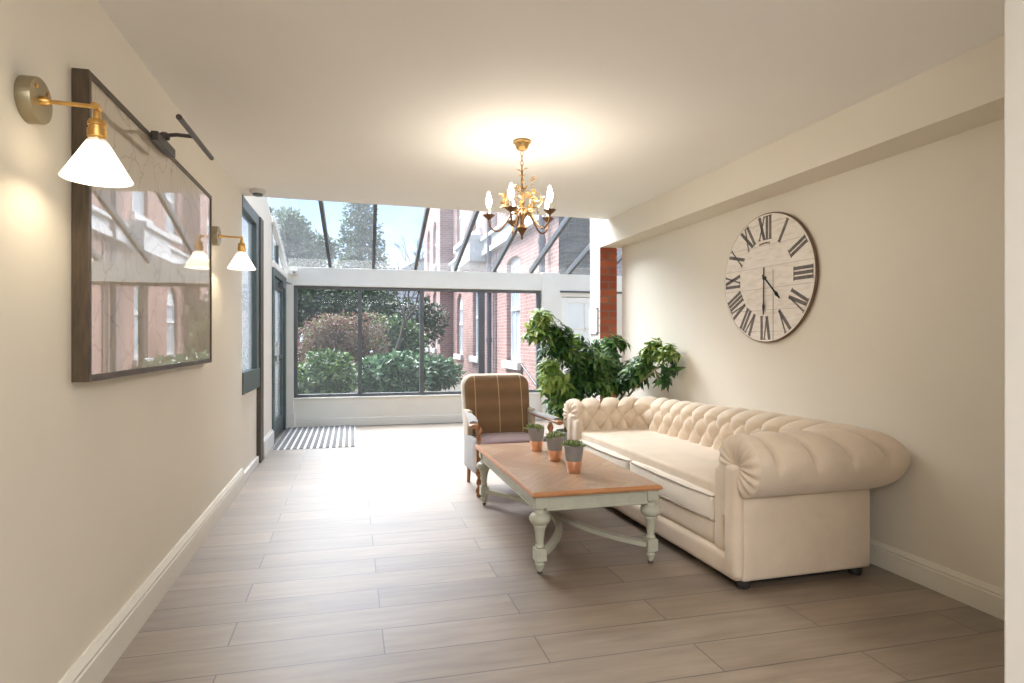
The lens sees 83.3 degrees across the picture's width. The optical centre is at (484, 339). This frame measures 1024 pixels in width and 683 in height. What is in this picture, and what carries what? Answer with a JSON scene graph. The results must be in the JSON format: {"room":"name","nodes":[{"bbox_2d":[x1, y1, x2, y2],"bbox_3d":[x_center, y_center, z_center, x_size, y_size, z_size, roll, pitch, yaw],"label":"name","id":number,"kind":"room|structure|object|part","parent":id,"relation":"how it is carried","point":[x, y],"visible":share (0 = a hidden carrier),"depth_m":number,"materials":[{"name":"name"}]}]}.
{"room":"living room","nodes":[
{"label":"living room","id":0,"kind":"room"},
{"bbox_2d":[0,0,271,682],"bbox_3d":[-1.300,-0.350,1.391,0.150,3.100,10.500,0,0,-13],"label":"wall","id":1,"kind":"structure","parent":0,"point":[100,480],"depth_m":1.88,"materials":[{"name":"beige paint"}]},
{"bbox_2d":[14,75,133,187],"bbox_3d":[-1.141,-0.592,1.621,0.262,0.273,0.178,0,0,-13],"label":"wall lamp","id":2,"kind":"object","parent":1,"relation":"attached to","point":[95,163],"visible":1,"depth_m":1.60,"materials":[{"name":"gold metal"}]},
{"bbox_3d":[-1.163,-0.664,1.616,0.145,0.028,0.026,0,0,-13],"label":"arm","id":3,"kind":"part","parent":2,"relation":"part of","materials":[{"name":"gold metal"}]},
{"bbox_3d":[-1.100,-0.511,1.631,0.178,0.112,0.178,0,0,-13],"label":"lamp shade","id":4,"kind":"part","parent":2,"relation":"part of","materials":[{"name":"white"}]},
{"bbox_3d":[-1.100,-0.508,1.631,0.060,0.093,0.060,0,0,-13],"label":"bulb","id":5,"kind":"part","parent":2,"relation":"part of","materials":[{"name":"white glass"}]},
{"bbox_2d":[71,68,211,381],"bbox_3d":[-1.495,-0.369,2.672,0.050,1.011,1.688,0,0,-13],"label":"framed picture","id":6,"kind":"object","parent":1,"relation":"attached to","point":[141,253],"visible":0.99,"depth_m":2.26},
{"bbox_2d":[150,114,213,159],"bbox_3d":[-1.388,-0.884,2.590,0.189,0.078,0.565,0,0,-13],"label":"picture light","id":7,"kind":"object","parent":6,"relation":"attached to","point":[160,139],"visible":0.92,"depth_m":2.54,"materials":[{"name":"black metal"}]},
{"bbox_3d":[-1.369,-0.905,2.556,0.145,0.030,0.044,0,0,-13],"label":"arm","id":8,"kind":"part","parent":7,"relation":"part of"},
{"bbox_3d":[-1.307,-0.909,2.609,0.023,0.029,0.565,0,0,-13],"label":"lamp shade","id":9,"kind":"part","parent":7,"relation":"part of","materials":[{"name":"black metal"}]},
{"bbox_2d":[58,456,258,682],"bbox_3d":[-1.116,1.125,0.941,0.044,0.150,9.540,0,0,-13],"label":"baseboard","id":10,"kind":"structure","parent":1,"relation":"attached to","point":[102,654],"depth_m":2.47,"materials":[{"name":"white wood"}]},
{"bbox_2d":[212,226,255,270],"bbox_3d":[-1.643,-0.605,3.776,0.262,0.273,0.178,0,0,-13],"label":"wall lamp","id":11,"kind":"object","parent":1,"relation":"attached to","point":[241,261],"visible":0.98,"depth_m":3.75,"materials":[{"name":"white glass"}]},
{"bbox_3d":[-1.665,-0.677,3.771,0.145,0.028,0.026,0,0,-13],"label":"arm","id":12,"kind":"part","parent":11,"relation":"part of","materials":[{"name":"gold metal"}]},
{"bbox_3d":[-1.602,-0.524,3.785,0.178,0.112,0.178,0,0,-13],"label":"lamp shade","id":13,"kind":"part","parent":11,"relation":"part of","materials":[{"name":"white glass"}]},
{"bbox_2d":[242,195,263,462],"bbox_3d":[-2.149,0.000,5.255,0.090,2.400,1.070,0,0,-13],"label":"window","id":14,"kind":"structure","parent":1,"relation":"in","point":[252,224],"depth_m":5.44,"materials":[{"name":"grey metal"}]},
{"bbox_3d":[-2.122,-0.415,5.086,0.006,1.370,0.730,0,0,-13],"label":"pane","id":15,"kind":"part","parent":14,"relation":"part of","materials":[{"name":"clear glass"}]},
{"bbox_3d":[-2.154,-1.150,5.243,0.075,0.100,1.050,0,0,-13],"label":"rail","id":16,"kind":"part","parent":14,"relation":"part of","materials":[{"name":"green metal"}]},
{"bbox_3d":[-2.150,0.362,5.244,0.082,0.185,1.050,0,0,-13],"label":"rail","id":17,"kind":"part","parent":14,"relation":"part of","materials":[{"name":"green metal"}]},
{"bbox_2d":[264,429,273,457],"bbox_3d":[-2.332,1.105,6.198,0.022,0.190,0.730,0,0,-13],"label":"trim","id":18,"kind":"structure","parent":1,"relation":"attached to","point":[269,438],"depth_m":6.11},
{"bbox_2d":[272,225,282,268],"bbox_3d":[-2.595,-1.120,7.148,0.060,0.439,1.300,0,0,-13],"label":"window","id":19,"kind":"structure","parent":1,"relation":"in","point":[275,248],"depth_m":7.08,"materials":[{"name":"clear glass"}]},
{"bbox_3d":[-2.521,-1.120,6.831,0.060,0.439,0.650,0,0,-13],"label":"frame","id":20,"kind":"part","parent":19,"relation":"part of","materials":[{"name":"white metal"}]},
{"bbox_3d":[-2.598,-1.112,7.173,0.006,0.425,1.250,0,0,-13],"label":"pane","id":21,"kind":"part","parent":19,"relation":"part of","materials":[{"name":"clear glass"}]},
{"bbox_2d":[272,216,286,268],"bbox_3d":[-2.567,-1.182,7.180,0.050,0.454,1.350,0,0,-13],"label":"trim","id":22,"kind":"structure","parent":1,"relation":"attached to","point":[275,228],"depth_m":7.05,"materials":[{"name":"white paint"}]},
{"bbox_2d":[272,261,286,278],"bbox_3d":[-2.583,-0.865,7.161,0.090,0.070,1.320,0,0,-13],"label":"trim","id":23,"kind":"structure","parent":1,"relation":"attached to","point":[275,265],"depth_m":6.98,"materials":[{"name":"white paint"}]},
{"bbox_2d":[272,267,291,443],"bbox_3d":[-2.545,0.185,7.170,0.208,2.030,1.320,0,0,-13],"label":"door","id":24,"kind":"structure","parent":1,"relation":"in","point":[279,282],"depth_m":7.37,"materials":[{"name":"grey metal"}]},
{"bbox_3d":[-2.440,0.160,6.701,0.060,0.280,0.020,0,0,-13],"label":"handle","id":25,"kind":"part","parent":24,"relation":"part of","materials":[{"name":"metal"}]},
{"bbox_3d":[-2.604,0.175,7.171,0.006,1.610,0.850,0,0,-13],"label":"pane","id":26,"kind":"part","parent":24,"relation":"part of","materials":[{"name":"clear glass"}]},
{"bbox_2d":[298,358,461,392],"bbox_3d":[-8.493,1.335,25.431,23.000,0.230,36.610,0,0,-13],"label":"ground","id":27,"kind":"structure","parent":0,"point":[458,388],"depth_m":14.46,"materials":[{"name":"concrete"}]},
{"bbox_2d":[269,206,339,267],"bbox_3d":[-7.533,-2.052,22.843,3.400,6.583,2.840,0,0,15],"label":"leafy tree","id":28,"kind":"object","parent":27,"relation":"on","point":[298,241],"visible":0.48,"depth_m":22.34,"materials":[{"name":"green plant"}]},
{"bbox_2d":[298,347,364,393],"bbox_3d":[-2.596,0.657,9.409,1.257,1.160,1.113,0,0,-13],"label":"bush","id":29,"kind":"object","parent":27,"relation":"on","point":[322,377],"visible":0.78,"depth_m":9.18,"materials":[{"name":"green plant"}]},
{"bbox_2d":[298,289,375,373],"bbox_3d":[-4.031,-0.236,14.019,2.748,2.952,1.840,0,0,-13],"label":"evergreen shrub","id":30,"kind":"object","parent":27,"relation":"on","point":[311,302],"visible":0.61,"depth_m":13.67,"materials":[{"name":"green plant"}]},
{"bbox_2d":[298,309,390,392],"bbox_3d":[-2.890,0.303,11.487,2.087,1.867,1.466,0,0,-13],"label":"shrub","id":31,"kind":"object","parent":27,"relation":"on","point":[332,337],"visible":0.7,"depth_m":11.35,"materials":[{"name":"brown plant"}]},
{"bbox_3d":[-2.877,0.416,11.482,1.213,1.641,0.312,0,0,-25],"label":"stem","id":32,"kind":"part","parent":31,"relation":"part of","materials":[{"name":"grey plant"}]},
{"bbox_2d":[327,203,400,315],"bbox_3d":[-5.918,-3.233,27.484,4.349,8.934,4.133,0,0,37],"label":"conical tree","id":33,"kind":"object","parent":27,"relation":"on","point":[361,235],"visible":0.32,"depth_m":26.97,"materials":[{"name":"green plant"}]},
{"bbox_2d":[302,290,449,371],"bbox_3d":[-3.386,-0.403,17.161,4.790,3.310,2.220,0,0,-19],"label":"shrub","id":34,"kind":"object","parent":27,"relation":"on","point":[378,298],"visible":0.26,"depth_m":17.23,"materials":[{"name":"green plant"}]},
{"bbox_2d":[351,348,434,392],"bbox_3d":[-1.729,0.691,10.678,1.608,1.117,1.297,0,0,-13],"label":"bush","id":35,"kind":"object","parent":27,"relation":"on","point":[394,371],"visible":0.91,"depth_m":10.38,"materials":[{"name":"green plant"}]},
{"bbox_2d":[370,312,429,358],"bbox_3d":[-1.936,0.291,13.096,1.457,1.874,1.412,0,0,-13],"label":"shrub","id":36,"kind":"object","parent":27,"relation":"on","point":[410,336],"visible":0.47,"depth_m":12.79,"materials":[{"name":"green plant"}]},
{"bbox_2d":[389,257,423,319],"bbox_3d":[-3.853,-1.750,35.040,5.200,6.100,4.600,0,0,-13],"label":"house","id":37,"kind":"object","parent":27,"relation":"on","point":[408,267],"visible":0.02,"depth_m":32.76,"materials":[{"name":"grey stone"}]},
{"bbox_2d":[394,236,423,320],"bbox_3d":[-3.278,-1.956,27.840,2.391,6.352,1.935,0,0,-13],"label":"tree","id":38,"kind":"object","parent":27,"relation":"on","point":[419,262],"visible":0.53,"depth_m":28.04,"materials":[{"name":"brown plant"}]},
{"bbox_2d":[392,261,429,350],"bbox_3d":[-1.846,-0.243,12.551,0.644,2.933,1.389,0,0,43],"label":"bare tree","id":39,"kind":"object","parent":27,"relation":"on","point":[413,295],"visible":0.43,"depth_m":12.33,"materials":[{"name":"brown plant"}]},
{"bbox_2d":[418,351,466,391],"bbox_3d":[-1.042,0.707,12.042,1.245,1.045,1.147,0,0,26],"label":"bush","id":40,"kind":"object","parent":27,"relation":"on","point":[445,372],"visible":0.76,"depth_m":11.76,"materials":[{"name":"green plant"}]},
{"bbox_2d":[424,208,621,388],"bbox_3d":[1.763,-4.150,17.661,5.750,10.900,15.600,0,0,-13],"label":"brick house","id":41,"kind":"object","parent":27,"relation":"on","point":[506,314],"visible":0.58,"depth_m":14.28,"materials":[{"name":"red brick"}]},
{"bbox_3d":[-1.874,-2.665,21.434,0.200,0.170,1.140,0,0,-13],"label":"window sill","id":42,"kind":"part","parent":41,"relation":"part of","materials":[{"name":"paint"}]},
{"bbox_3d":[-1.874,0.385,21.434,0.200,0.170,1.140,0,0,-13],"label":"window sill","id":43,"kind":"part","parent":41,"relation":"part of","materials":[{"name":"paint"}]},
{"bbox_3d":[-0.841,0.555,19.031,0.200,0.170,1.290,0,0,-13],"label":"window sill","id":44,"kind":"part","parent":41,"relation":"part of","materials":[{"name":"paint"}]},
{"bbox_3d":[-0.710,-0.320,19.061,0.010,1.400,0.900,0,0,-13],"label":"pane","id":45,"kind":"part","parent":41,"relation":"part of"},
{"bbox_3d":[-0.453,-2.440,16.220,0.520,0.680,2.100,0,0,-13],"label":"bay cornice","id":46,"kind":"part","parent":41,"relation":"part of","materials":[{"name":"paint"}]},
{"bbox_3d":[-0.251,0.555,16.499,0.200,0.170,1.230,0,0,-13],"label":"window sill","id":47,"kind":"part","parent":41,"relation":"part of","materials":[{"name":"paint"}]},
{"bbox_3d":[-0.236,-3.015,16.435,0.200,0.170,1.360,0,0,-13],"label":"window sill","id":48,"kind":"part","parent":41,"relation":"part of","materials":[{"name":"paint"}]},
{"bbox_3d":[0.622,0.555,12.754,0.200,0.170,1.320,0,0,-13],"label":"window sill","id":49,"kind":"part","parent":41,"relation":"part of","materials":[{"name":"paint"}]},
{"bbox_3d":[0.753,-0.635,12.784,0.010,2.030,0.930,0,0,-13],"label":"pane","id":50,"kind":"part","parent":41,"relation":"part of","materials":[{"name":"clear glass"}]},
{"bbox_2d":[521,364,535,386],"bbox_3d":[0.824,0.839,10.563,0.050,0.762,1.050,0,0,-13],"label":"handrail","id":51,"kind":"object","parent":27,"relation":"on","point":[522,365],"visible":0.28,"depth_m":10.69,"materials":[{"name":"white metal"}]},
{"bbox_2d":[293,392,540,418],"bbox_3d":[-0.954,0.996,8.310,3.665,0.408,0.160,0,0,-13],"label":"wall","id":52,"kind":"structure","parent":0,"point":[439,405],"depth_m":8.13,"materials":[{"name":"white paint"}]},
{"bbox_2d":[294,286,540,397],"bbox_3d":[-0.898,0.024,8.313,3.555,1.537,0.080,0,0,-13],"label":"window","id":53,"kind":"structure","parent":52,"relation":"attached to","point":[481,293],"depth_m":8.27,"materials":[{"name":"grey metal"}]},
{"bbox_2d":[295,414,540,426],"bbox_3d":[-0.882,1.143,8.257,3.550,0.115,0.016,0,0,-13],"label":"baseboard","id":54,"kind":"structure","parent":52,"relation":"attached to","point":[393,420],"depth_m":8.11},
{"bbox_2d":[283,266,621,291],"bbox_3d":[-0.178,-0.873,8.486,5.295,0.255,0.170,0,0,-13],"label":"beam","id":55,"kind":"structure","parent":0,"point":[306,276],"depth_m":8.26,"materials":[{"name":"white paint"}]},
{"bbox_2d":[290,269,297,274],"bbox_3d":[-2.599,-0.922,7.803,0.100,0.065,0.061,0,0,-13],"label":"wall sensor","id":56,"kind":"object","parent":55,"relation":"attached to","point":[292,272],"visible":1,"depth_m":7.79,"materials":[{"name":"white plastic"}]},
{"bbox_2d":[560,291,621,293],"bbox_3d":[1.700,-0.734,8.842,1.175,0.028,0.030,0,0,-13],"label":"trim","id":57,"kind":"structure","parent":55,"relation":"attached to","point":[560,291],"depth_m":8.76,"materials":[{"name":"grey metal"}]},
{"bbox_2d":[318,201,621,273],"bbox_3d":[0.212,-1.504,6.862,5.278,1.047,3.470,0,0,-13],"label":"roof","id":58,"kind":"structure","parent":0,"point":[566,220],"depth_m":7.52,"materials":[{"name":"grey metal"}]},
{"bbox_2d":[97,0,1003,219],"bbox_3d":[0.736,-1.725,1.060,3.965,1.050,8.930,0,0,-13],"label":"ceiling","id":59,"kind":"structure","parent":0,"point":[621,105],"depth_m":2.64,"materials":[{"name":"white paint"}]},
{"bbox_2d":[249,188,265,196],"bbox_3d":[-1.814,-1.173,4.588,0.124,0.053,0.124,0,0,-13],"label":"smoke detector","id":60,"kind":"object","parent":59,"relation":"attached to","point":[258,192],"visible":1,"depth_m":4.55,"materials":[{"name":"paint"}]},
{"bbox_2d":[483,138,555,239],"bbox_3d":[0.218,-0.902,3.484,0.453,0.595,0.437,0,0,-13],"label":"chandelier","id":61,"kind":"object","parent":59,"relation":"hanging from","point":[521,144],"visible":1,"depth_m":3.45,"materials":[{"name":"gold metal"}]},
{"bbox_3d":[0.023,-0.850,3.480,0.035,0.097,0.035,0,0,-13],"label":"bulb","id":62,"kind":"part","parent":61,"relation":"part of","materials":[{"name":"white glass"}]},
{"bbox_3d":[0.117,-0.710,3.474,0.198,0.114,0.011,0,0,4],"label":"arm","id":63,"kind":"part","parent":61,"relation":"part of","materials":[{"name":"brown metal"}]},
{"bbox_3d":[0.149,-0.850,3.281,0.035,0.097,0.035,0,0,-13],"label":"bulb","id":64,"kind":"part","parent":61,"relation":"part of","materials":[{"name":"white glass"}]},
{"bbox_3d":[0.197,-0.710,3.571,0.011,0.115,0.199,0,0,-14],"label":"arm","id":65,"kind":"part","parent":61,"relation":"part of","materials":[{"name":"brown metal"}]},
{"bbox_3d":[0.183,-0.710,3.368,0.011,0.115,0.199,0,0,22],"label":"arm","id":66,"kind":"part","parent":61,"relation":"part of","materials":[{"name":"brown metal"}]},
{"bbox_3d":[0.223,-0.817,3.467,0.067,0.426,0.067,0,0,-13],"label":"stem","id":67,"kind":"part","parent":61,"relation":"part of","materials":[{"name":"brown metal"}]},
{"bbox_3d":[0.223,-0.903,3.467,0.085,0.276,0.085,0,0,-39],"label":"stem","id":68,"kind":"part","parent":61,"relation":"part of","materials":[{"name":"gold metal"}]},
{"bbox_3d":[0.223,-1.083,3.467,0.016,0.127,0.016,0,0,32],"label":"chain","id":69,"kind":"part","parent":61,"relation":"part of","materials":[{"name":"gold metal"}]},
{"bbox_3d":[0.305,-0.710,3.399,0.199,0.115,0.011,0,0,40],"label":"arm","id":70,"kind":"part","parent":61,"relation":"part of","materials":[{"name":"brown metal"}]},
{"bbox_3d":[0.313,-0.710,3.524,0.198,0.115,0.011,0,0,-32],"label":"arm","id":71,"kind":"part","parent":61,"relation":"part of","materials":[{"name":"brown metal"}]},
{"bbox_3d":[0.377,-0.850,3.339,0.035,0.097,0.035,0,0,-13],"label":"bulb","id":72,"kind":"part","parent":61,"relation":"part of","materials":[{"name":"white glass"}]},
{"bbox_2d":[600,35,1003,247],"bbox_3d":[1.791,-1.077,3.857,0.240,0.245,4.300,0,0,-13],"label":"beam","id":73,"kind":"structure","parent":59,"relation":"attached to","point":[965,92],"depth_m":3.03,"materials":[{"name":"beige paint"}]},
{"bbox_2d":[102,420,1003,682],"bbox_3d":[1.066,1.260,2.697,5.500,0.120,11.970,0,0,-13],"label":"floor","id":74,"kind":"structure","parent":0,"point":[376,560],"depth_m":2.59,"materials":[{"name":"brown wood"}]},
{"bbox_2d":[286,285,294,427],"bbox_3d":[-2.667,0.225,7.878,0.130,1.950,0.145,0,0,-13],"label":"post","id":75,"kind":"object","parent":74,"relation":"on","point":[290,415],"visible":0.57,"depth_m":7.82,"materials":[{"name":"white paint"}]},
{"bbox_2d":[271,425,355,450],"bbox_3d":[-2.062,1.194,7.130,0.900,0.010,1.625,0,0,-13],"label":"entrance mat","id":76,"kind":"object","parent":74,"relation":"on","point":[295,438],"visible":1,"depth_m":6.97,"materials":[{"name":"fabric"}]},
{"bbox_2d":[461,373,562,496],"bbox_3d":[0.162,0.748,4.742,0.774,0.909,0.653,0,0,-16],"label":"armchair","id":77,"kind":"object","parent":74,"relation":"on","point":[496,409],"visible":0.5,"depth_m":4.86,"materials":[{"name":"brown fabric"}]},
{"bbox_3d":[-0.133,1.050,4.845,0.041,0.304,0.068,0,0,-37],"label":"leg","id":78,"kind":"part","parent":77,"relation":"part of","materials":[{"name":"brown wood"}]},
{"bbox_3d":[-0.110,0.635,4.585,0.084,0.071,0.520,0,0,-6],"label":"armrest","id":79,"kind":"part","parent":77,"relation":"part of","materials":[{"name":"brown wood"}]},
{"bbox_3d":[-0.105,0.917,4.653,0.050,0.275,0.400,0,0,-16],"label":"panel","id":80,"kind":"part","parent":77,"relation":"part of","materials":[{"name":"grey fabric"}]},
{"bbox_3d":[-0.048,0.927,4.404,0.051,0.545,0.050,0,0,-16],"label":"leg","id":81,"kind":"part","parent":77,"relation":"part of","materials":[{"name":"brown wood"}]},
{"bbox_3d":[0.114,0.570,4.906,0.577,0.532,0.104,0,0,-16],"label":"backrest","id":82,"kind":"part","parent":77,"relation":"part of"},
{"bbox_3d":[0.177,0.863,4.688,0.510,0.175,0.470,0,0,-16],"label":"seat","id":83,"kind":"part","parent":77,"relation":"part of","materials":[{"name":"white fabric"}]},
{"bbox_3d":[0.476,0.635,4.754,0.084,0.071,0.520,0,0,-26],"label":"armrest","id":84,"kind":"part","parent":77,"relation":"part of","materials":[{"name":"brown wood"}]},
{"bbox_3d":[0.519,0.927,4.568,0.051,0.545,0.050,0,0,-16],"label":"leg","id":85,"kind":"part","parent":77,"relation":"part of","materials":[{"name":"brown wood"}]},
{"bbox_2d":[540,272,559,419],"bbox_3d":[0.973,0.092,8.746,0.285,2.215,0.185,0,0,-13],"label":"post","id":86,"kind":"object","parent":74,"relation":"on","point":[550,292],"visible":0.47,"depth_m":8.65,"materials":[{"name":"white paint"}]},
{"bbox_2d":[521,307,602,440],"bbox_3d":[0.726,0.448,5.283,0.837,1.505,0.508,0,0,-13],"label":"plant","id":87,"kind":"object","parent":74,"relation":"on","point":[559,387],"visible":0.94,"depth_m":5.17,"materials":[{"name":"green plant"}]},
{"bbox_3d":[0.789,1.020,5.338,0.288,0.360,0.288,0,0,-13],"label":"planter","id":88,"kind":"part","parent":87,"relation":"part of","materials":[{"name":"grey ceramic"}]},
{"bbox_2d":[474,441,662,573],"bbox_3d":[0.440,0.985,3.645,0.742,0.430,1.390,0,0,-13],"label":"coffee table","id":89,"kind":"object","parent":74,"relation":"on","point":[545,485],"visible":0.91,"depth_m":3.13,"materials":[{"name":"brown wood"}]},
{"bbox_3d":[-0.007,0.993,4.193,0.111,0.390,0.111,0,0,-13],"label":"leg","id":90,"kind":"part","parent":89,"relation":"part of","materials":[{"name":"green paint"}]},
{"bbox_2d":[523,423,544,450],"bbox_3d":[0.355,0.676,4.006,0.149,0.187,0.119,0,0,36],"label":"succulent pot","id":91,"kind":"object","parent":89,"relation":"on","point":[536,432],"visible":1,"depth_m":3.97,"materials":[{"name":"grey ceramic"}]},
{"bbox_3d":[0.358,0.656,4.006,0.115,0.091,0.115,0,0,-13],"label":"pot","id":92,"kind":"part","parent":91,"relation":"part of","materials":[{"name":"grey ceramic"}]},
{"bbox_3d":[0.281,0.993,2.956,0.111,0.390,0.111,0,0,-13],"label":"leg","id":93,"kind":"part","parent":89,"relation":"part of","materials":[{"name":"green paint"}]},
{"bbox_2d":[545,430,565,461],"bbox_3d":[0.451,0.676,3.673,0.124,0.187,0.165,0,0,13],"label":"succulent pot","id":94,"kind":"object","parent":89,"relation":"on","point":[554,439],"visible":0.99,"depth_m":3.63,"materials":[{"name":"grey concrete"}]},
{"bbox_3d":[0.446,0.656,3.672,0.115,0.091,0.115,0,0,-13],"label":"pot","id":95,"kind":"part","parent":94,"relation":"part of","materials":[{"name":"grey ceramic"}]},
{"bbox_2d":[560,439,586,473],"bbox_3d":[0.512,0.676,3.348,0.127,0.187,0.127,0,0,-23],"label":"succulent pot","id":96,"kind":"object","parent":89,"relation":"on","point":[573,449],"visible":1,"depth_m":3.31,"materials":[{"name":"grey ceramic"}]},
{"bbox_3d":[0.516,0.656,3.345,0.115,0.091,0.115,0,0,-13],"label":"pot","id":97,"kind":"part","parent":96,"relation":"part of","materials":[{"name":"grey concrete"}]},
{"bbox_3d":[0.892,0.993,3.098,0.111,0.390,0.111,0,0,-13],"label":"leg","id":98,"kind":"part","parent":89,"relation":"part of","materials":[{"name":"green paint"}]},
{"bbox_2d":[583,332,685,400],"bbox_3d":[1.354,0.563,5.255,1.118,1.274,0.570,0,0,44],"label":"plant","id":99,"kind":"object","parent":74,"relation":"on","point":[615,377],"visible":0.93,"depth_m":5.22,"materials":[{"name":"green plant"}]},
{"bbox_3d":[1.369,0.439,5.248,0.936,0.918,0.430,0,0,41],"label":"stem","id":100,"kind":"part","parent":99,"relation":"part of","materials":[{"name":"green plant"}]},
{"bbox_2d":[563,396,910,588],"bbox_3d":[1.391,0.823,3.851,0.964,0.754,2.351,0,0,-14],"label":"sofa","id":101,"kind":"object","parent":74,"relation":"on","point":[752,495],"visible":0.91,"depth_m":2.87,"materials":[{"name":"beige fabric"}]},
{"bbox_3d":[0.714,0.875,4.699,0.076,0.550,0.096,0,0,-14],"label":"arm","id":102,"kind":"part","parent":101,"relation":"part of","materials":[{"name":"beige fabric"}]},
{"bbox_2d":[580,439,630,470],"bbox_3d":[1.120,0.856,4.231,0.620,0.206,0.825,0,0,-14],"label":"seat cushion","id":103,"kind":"object","parent":101,"relation":"on","point":[616,454],"depth_m":4.03,"materials":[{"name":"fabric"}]},
{"bbox_2d":[630,461,714,520],"bbox_3d":[1.332,0.857,3.407,0.620,0.206,0.865,0,0,-14],"label":"seat cushion","id":104,"kind":"object","parent":101,"relation":"on","point":[691,497],"depth_m":3.19,"materials":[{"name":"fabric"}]},
{"bbox_3d":[0.978,1.102,3.745,0.088,0.120,2.050,0,0,-14],"label":"rail","id":105,"kind":"part","parent":101,"relation":"part of","materials":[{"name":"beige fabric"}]},
{"bbox_3d":[1.207,0.875,2.782,0.076,0.550,0.096,0,0,-14],"label":"arm","id":106,"kind":"part","parent":101,"relation":"part of","materials":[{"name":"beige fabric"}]},
{"bbox_2d":[590,247,616,402],"bbox_3d":[1.249,0.122,6.074,0.190,2.155,0.256,0,0,-13],"label":"brick pillar","id":107,"kind":"structure","parent":0,"point":[603,261],"depth_m":5.96,"materials":[{"name":"red brick"}]},
{"bbox_2d":[589,308,597,333],"bbox_3d":[1.145,-0.200,6.063,0.017,0.270,0.200,0,0,-13],"label":"notice","id":108,"kind":"object","parent":107,"relation":"attached to","point":[593,312],"visible":1,"depth_m":6.06,"materials":[{"name":"white paper"}]},
{"bbox_2d":[590,218,620,250],"bbox_3d":[1.274,-1.377,6.078,0.240,0.845,0.260,0,0,-13],"label":"beam","id":109,"kind":"structure","parent":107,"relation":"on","point":[594,223],"depth_m":6.04,"materials":[{"name":"white paint"}]},
{"bbox_2d":[622,119,1003,588],"bbox_3d":[1.987,0.000,3.898,0.160,2.400,4.290,0,0,-13],"label":"wall","id":110,"kind":"structure","parent":0,"point":[901,337],"depth_m":2.96,"materials":[{"name":"beige paint"}]},
{"bbox_2d":[725,212,818,342],"bbox_3d":[1.889,-0.417,3.868,0.044,0.870,0.870,0,0,-13],"label":"wall clock","id":111,"kind":"object","parent":110,"relation":"attached to","point":[772,273],"visible":1,"depth_m":3.81,"materials":[{"name":"brown wood"}]},
{"bbox_2d":[870,539,1003,619],"bbox_3d":[1.900,1.137,3.877,0.020,0.125,4.290,0,0,-13],"label":"baseboard","id":112,"kind":"structure","parent":110,"relation":"attached to","point":[985,597],"depth_m":2.72,"materials":[{"name":"white wood"}]},
{"bbox_2d":[1004,0,1023,682],"bbox_3d":[1.995,0.000,1.620,1.178,2.400,0.150,0,0,-13],"label":"wall","id":113,"kind":"structure","parent":0,"point":[1013,9],"depth_m":1.53,"materials":[{"name":"beige paint"}]},
{"bbox_3d":[2.652,0.100,7.677,0.150,2.200,2.750,0,0,-13],"label":"wall","id":114,"kind":"structure","parent":0,"visible":0},
{"bbox_2d":[560,293,621,398],"bbox_3d":[1.683,0.228,8.915,1.175,1.945,0.100,0,0,-13],"label":"door","id":115,"kind":"structure","parent":114,"relation":"in","point":[574,312],"depth_m":8.84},
{"bbox_3d":[1.536,-0.035,8.873,0.580,1.070,0.006,0,0,-13],"label":"pane","id":116,"kind":"part","parent":115,"relation":"part of","materials":[{"name":"clear glass"}]}
]}

